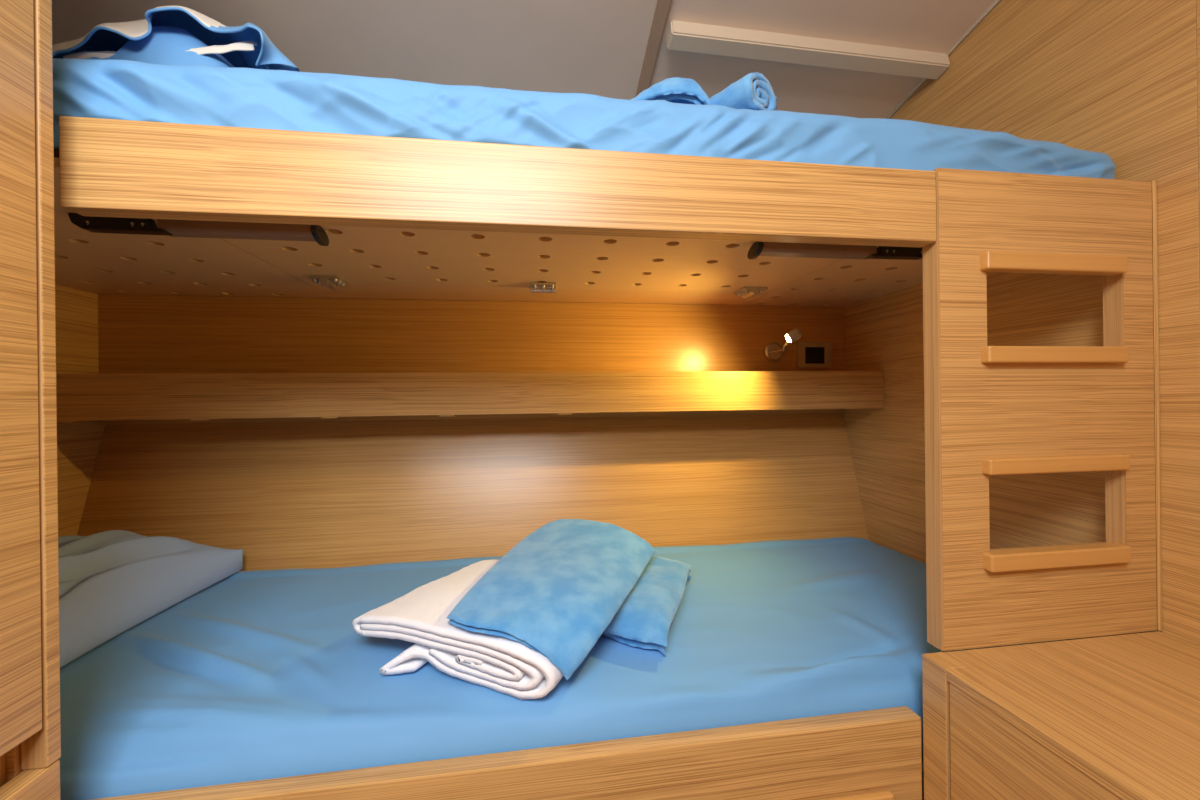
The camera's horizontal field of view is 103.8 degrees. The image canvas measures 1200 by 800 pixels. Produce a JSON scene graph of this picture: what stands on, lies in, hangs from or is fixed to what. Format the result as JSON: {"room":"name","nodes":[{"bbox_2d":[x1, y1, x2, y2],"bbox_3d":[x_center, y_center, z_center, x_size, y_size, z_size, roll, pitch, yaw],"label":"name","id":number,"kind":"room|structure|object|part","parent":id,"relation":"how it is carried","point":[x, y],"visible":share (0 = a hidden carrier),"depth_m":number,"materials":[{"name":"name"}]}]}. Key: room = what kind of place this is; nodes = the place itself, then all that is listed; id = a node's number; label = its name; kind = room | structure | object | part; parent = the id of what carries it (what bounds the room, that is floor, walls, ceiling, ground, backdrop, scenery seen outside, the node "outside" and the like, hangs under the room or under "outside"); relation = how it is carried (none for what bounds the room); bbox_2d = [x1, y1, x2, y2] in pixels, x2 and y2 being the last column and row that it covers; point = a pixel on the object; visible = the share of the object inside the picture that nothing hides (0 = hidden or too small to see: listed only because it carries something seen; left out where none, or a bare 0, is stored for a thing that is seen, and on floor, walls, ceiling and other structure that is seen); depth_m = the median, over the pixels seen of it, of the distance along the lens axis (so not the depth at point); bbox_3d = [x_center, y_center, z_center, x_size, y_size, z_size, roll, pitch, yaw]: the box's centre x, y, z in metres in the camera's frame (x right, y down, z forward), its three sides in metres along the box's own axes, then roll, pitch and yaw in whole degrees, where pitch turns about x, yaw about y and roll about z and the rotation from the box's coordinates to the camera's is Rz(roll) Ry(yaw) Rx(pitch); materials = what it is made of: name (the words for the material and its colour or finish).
{"room":"boat cabin","nodes":[
{"label":"boat cabin","id":0,"kind":"room"},
{"bbox_2d":[55,284,107,536],"bbox_3d":[-1.373,-0.058,0.058,0.030,2.450,3.100,-1,0,-8],"label":"wall","id":1,"kind":"structure","parent":0,"point":[78,443],"depth_m":1.39,"materials":[{"name":"brown wood"}]},
{"bbox_2d":[98,294,845,424],"bbox_3d":[-0.313,-0.401,1.671,2.528,0.930,0.065,-1,0,-8],"label":"wall","id":2,"kind":"structure","parent":0,"point":[137,333],"depth_m":1.61,"materials":[{"name":"brown wood"}]},
{"bbox_2d":[56,371,883,422],"bbox_3d":[-0.290,-0.019,1.538,2.526,0.132,0.201,-1,0,-8],"label":"wall shelf","id":3,"kind":"object","parent":2,"relation":"attached to","point":[138,396],"visible":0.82,"depth_m":1.41,"materials":[{"name":"brown wood"}]},
{"bbox_2d":[54,116,935,306],"bbox_3d":[-0.244,-0.336,1.192,2.524,0.126,0.932,-1,0,-8],"label":"bunk","id":4,"kind":"object","parent":2,"relation":"attached to","point":[401,218],"visible":0.92,"depth_m":0.80,"materials":[{"name":"blue cotton"},{"name":"oak"},{"name":"oak veneer"}]},
{"bbox_3d":[-1.155,-0.340,1.074,0.689,0.014,0.878,-1,0,-8],"label":"panel","id":5,"kind":"part","parent":4,"relation":"part of","materials":[{"name":"brown wood"}]},
{"bbox_2d":[68,213,328,245],"bbox_3d":[-0.751,-0.321,0.897,0.416,0.032,0.059,-1,0,-8],"label":"support rail","id":6,"kind":"object","parent":4,"relation":"attached to","point":[173,228],"visible":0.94,"depth_m":0.88,"materials":[{"name":"black metal"}]},
{"bbox_3d":[-0.097,-0.353,1.120,1.413,0.014,0.672,-1,0,-8],"label":"panel","id":7,"kind":"part","parent":4,"relation":"part of","materials":[{"name":"brown wood"}]},
{"bbox_2d":[53,58,1115,178],"bbox_3d":[-0.246,-0.450,1.204,2.511,0.158,0.926,-1,0,-8],"label":"mattress","id":8,"kind":"object","parent":4,"relation":"on","point":[87,88],"visible":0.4,"depth_m":0.77,"materials":[{"name":"blue fabric"}]},
{"bbox_2d":[52,6,299,71],"bbox_3d":[-0.822,-0.640,0.995,0.486,0.249,0.405,-1,0,-8],"label":"pillow","id":9,"kind":"object","parent":8,"relation":"on","point":[168,35],"visible":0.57,"depth_m":0.85,"materials":[{"name":"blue fabric"}]},
{"bbox_2d":[631,77,710,104],"bbox_3d":[0.113,-0.584,0.989,0.187,0.106,0.197,-1,0,-8],"label":"towel","id":10,"kind":"object","parent":8,"relation":"on","point":[674,89],"visible":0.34,"depth_m":0.90,"materials":[{"name":"blue fabric"}]},
{"bbox_2d":[709,72,777,109],"bbox_3d":[0.221,-0.578,0.987,0.109,0.074,0.271,-1,0,-42],"label":"towel","id":11,"kind":"object","parent":8,"relation":"on","point":[753,91],"visible":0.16,"depth_m":0.88,"materials":[{"name":"blue fabric"}]},
{"bbox_3d":[0.797,-0.364,1.351,0.417,0.014,0.878,-1,0,-8],"label":"panel","id":12,"kind":"part","parent":4,"relation":"part of","materials":[{"name":"brown wood"}]},
{"bbox_2d":[747,241,921,259],"bbox_3d":[0.555,-0.337,1.082,0.430,0.032,0.059,-1,0,-8],"label":"support rail","id":13,"kind":"object","parent":4,"relation":"attached to","point":[775,249],"visible":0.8,"depth_m":1.06,"materials":[{"name":"black metal"}]},
{"bbox_2d":[922,168,1156,650],"bbox_3d":[0.838,0.014,0.884,0.467,0.867,0.050,-1,0,-8],"label":"panel","id":14,"kind":"object","parent":4,"relation":"attached to","point":[989,410],"visible":0.95,"depth_m":0.87,"materials":[{"name":"brown wood"}]},
{"bbox_3d":[0.839,-0.252,0.872,0.300,0.032,0.025,-1,0,-8],"label":"step rail","id":15,"kind":"part","parent":14,"relation":"part of","materials":[{"name":"brown wood"}]},
{"bbox_3d":[0.841,-0.083,0.872,0.300,0.030,0.025,-1,0,-8],"label":"step rail","id":16,"kind":"part","parent":14,"relation":"part of","materials":[{"name":"brown wood"}]},
{"bbox_3d":[0.844,0.119,0.872,0.300,0.029,0.025,-1,0,-8],"label":"step rail","id":17,"kind":"part","parent":14,"relation":"part of","materials":[{"name":"brown wood"}]},
{"bbox_3d":[0.846,0.291,0.872,0.300,0.032,0.025,-1,0,-8],"label":"step rail","id":18,"kind":"part","parent":14,"relation":"part of","materials":[{"name":"brown wood"}]},
{"bbox_2d":[764,329,801,361],"bbox_3d":[0.600,-0.179,1.568,0.071,0.072,0.451,-1,0,14],"label":"reading lamp","id":19,"kind":"object","parent":2,"relation":"attached to","point":[773,351],"visible":1,"depth_m":1.75,"materials":[{"name":"metal"}]},
{"bbox_3d":[0.612,-0.174,1.556,0.050,0.032,0.404,-1,0,12],"label":"stem","id":20,"kind":"part","parent":19,"relation":"part of","materials":[{"name":"metal"}]},
{"bbox_2d":[797,342,830,367],"bbox_3d":[0.816,-0.171,1.792,0.133,0.096,0.010,-1,0,-8],"label":"wall socket","id":21,"kind":"object","parent":2,"relation":"attached to","point":[809,354],"visible":1,"depth_m":1.79,"materials":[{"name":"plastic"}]},
{"bbox_2d":[77,413,868,570],"bbox_3d":[-0.292,0.360,1.584,2.528,0.626,0.220,-1,0,-8],"label":"wall","id":22,"kind":"structure","parent":0,"point":[327,494],"depth_m":1.57,"materials":[{"name":"brown wood"}]},
{"bbox_2d":[52,0,995,118],"bbox_3d":[-0.098,-1.084,0.240,2.700,0.451,3.100,-1,0,-8],"label":"ceiling","id":23,"kind":"structure","parent":0,"point":[595,47],"depth_m":1.25,"materials":[{"name":"paint"}]},
{"bbox_2d":[635,0,671,96],"bbox_3d":[0.211,-1.079,0.731,0.035,0.342,1.641,-1,0,-7],"label":"trim","id":24,"kind":"structure","parent":23,"relation":"attached to","point":[662,8],"depth_m":1.27,"materials":[{"name":"brown wood"}]},
{"bbox_2d":[922,771,923,799],"bbox_3d":[-0.070,1.171,0.240,2.700,0.040,3.100,-1,0,-8],"label":"floor","id":25,"kind":"structure","parent":0,"point":[922,771],"depth_m":1.39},
{"bbox_2d":[0,0,60,799],"bbox_3d":[-0.987,0.052,0.019,0.710,2.220,1.114,-1,0,-8],"label":"locker","id":26,"kind":"object","parent":25,"relation":"on","point":[30,721],"visible":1,"depth_m":0.58,"materials":[{"name":"brown wood"}]},
{"bbox_3d":[-1.078,0.053,0.554,0.679,2.220,0.020,-1,0,-8],"label":"panel","id":27,"kind":"part","parent":26,"relation":"part of","materials":[{"name":"brown wood"}]},
{"bbox_3d":[-0.683,-0.322,0.283,0.023,1.479,0.632,-1,0,-8],"label":"door","id":28,"kind":"part","parent":26,"relation":"part of","materials":[{"name":"brown wood"}]},
{"bbox_3d":[-0.641,0.814,0.066,0.030,0.688,1.114,-1,0,-8],"label":"panel","id":29,"kind":"part","parent":26,"relation":"part of","materials":[{"name":"brown wood"}]},
{"bbox_2d":[89,706,923,799],"bbox_3d":[-0.215,0.864,1.087,2.518,0.578,0.745,-1,0,-8],"label":"bunk","id":30,"kind":"object","parent":25,"relation":"on","point":[876,754],"visible":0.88,"depth_m":0.78,"materials":[{"name":"brown wood"}]},
{"bbox_2d":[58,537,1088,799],"bbox_3d":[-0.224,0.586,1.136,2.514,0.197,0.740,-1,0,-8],"label":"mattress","id":31,"kind":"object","parent":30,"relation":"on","point":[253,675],"visible":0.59,"depth_m":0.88,"materials":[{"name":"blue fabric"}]},
{"bbox_2d":[58,530,242,667],"bbox_3d":[-1.247,0.420,1.035,0.492,0.201,0.630,-1,0,-8],"label":"pillow","id":32,"kind":"object","parent":31,"relation":"on","point":[111,582],"visible":0.56,"depth_m":1.07,"materials":[{"name":"white cotton"}]},
{"bbox_2d":[352,559,563,699],"bbox_3d":[-0.218,0.460,0.996,0.480,0.121,0.360,-1,0,18],"label":"towel","id":33,"kind":"object","parent":31,"relation":"on","point":[501,664],"visible":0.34,"depth_m":0.87,"materials":[{"name":"white fabric"}]},
{"bbox_2d":[447,519,655,680],"bbox_3d":[-0.088,0.411,1.066,0.326,0.151,0.520,-1,0,20],"label":"towel","id":34,"kind":"object","parent":33,"relation":"on","point":[558,589],"visible":1,"depth_m":0.96,"materials":[{"name":"blue fabric"}]},
{"bbox_2d":[602,556,691,655],"bbox_3d":[0.100,0.466,1.139,0.206,0.084,0.416,-1,0,18],"label":"towel","id":35,"kind":"object","parent":31,"relation":"on","point":[644,619],"visible":0.55,"depth_m":0.99,"materials":[{"name":"blue fabric"}]},
{"bbox_3d":[0.405,0.698,0.806,0.211,0.025,0.014,-1,0,-8],"label":"finger pull","id":36,"kind":"part","parent":30,"relation":"part of","materials":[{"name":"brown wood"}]},
{"bbox_2d":[922,631,1199,799],"bbox_3d":[0.914,0.793,0.279,0.512,0.692,1.200,-1,0,-8],"label":"cabinet","id":37,"kind":"object","parent":25,"relation":"on","point":[1117,717],"visible":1,"depth_m":0.71,"materials":[{"name":"brown wood"}]},
{"bbox_3d":[0.676,0.806,0.219,0.018,0.672,1.147,-1,0,-8],"label":"panel","id":38,"kind":"part","parent":37,"relation":"part of","materials":[{"name":"brown wood"}]},
{"bbox_2d":[843,0,1199,645],"bbox_3d":[1.159,-0.139,0.417,0.031,2.550,3.100,-1,0,-8],"label":"wall","id":39,"kind":"structure","parent":0,"point":[1117,79],"depth_m":1.05,"materials":[{"name":"brown wood"}]},
{"bbox_2d":[666,20,949,78],"bbox_3d":[0.590,-0.966,1.306,0.828,0.054,0.056,-1,0,-9],"label":"shelf","id":40,"kind":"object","parent":39,"relation":"attached to","point":[681,36],"depth_m":1.29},
{"bbox_2d":[886,0,1000,118],"bbox_3d":[1.060,-1.082,0.904,0.012,0.388,1.892,-1,0,-8],"label":"trim","id":41,"kind":"structure","parent":39,"relation":"attached to","point":[996,2],"depth_m":1.32,"materials":[{"name":"brown wood"}]},
{"bbox_2d":[1152,180,1161,630],"bbox_3d":[1.073,0.011,0.907,0.004,0.867,0.004,-1,0,-8],"label":"trim","id":42,"kind":"structure","parent":39,"relation":"attached to","point":[1154,182],"depth_m":0.91,"materials":[{"name":"brown wood"}]}
]}

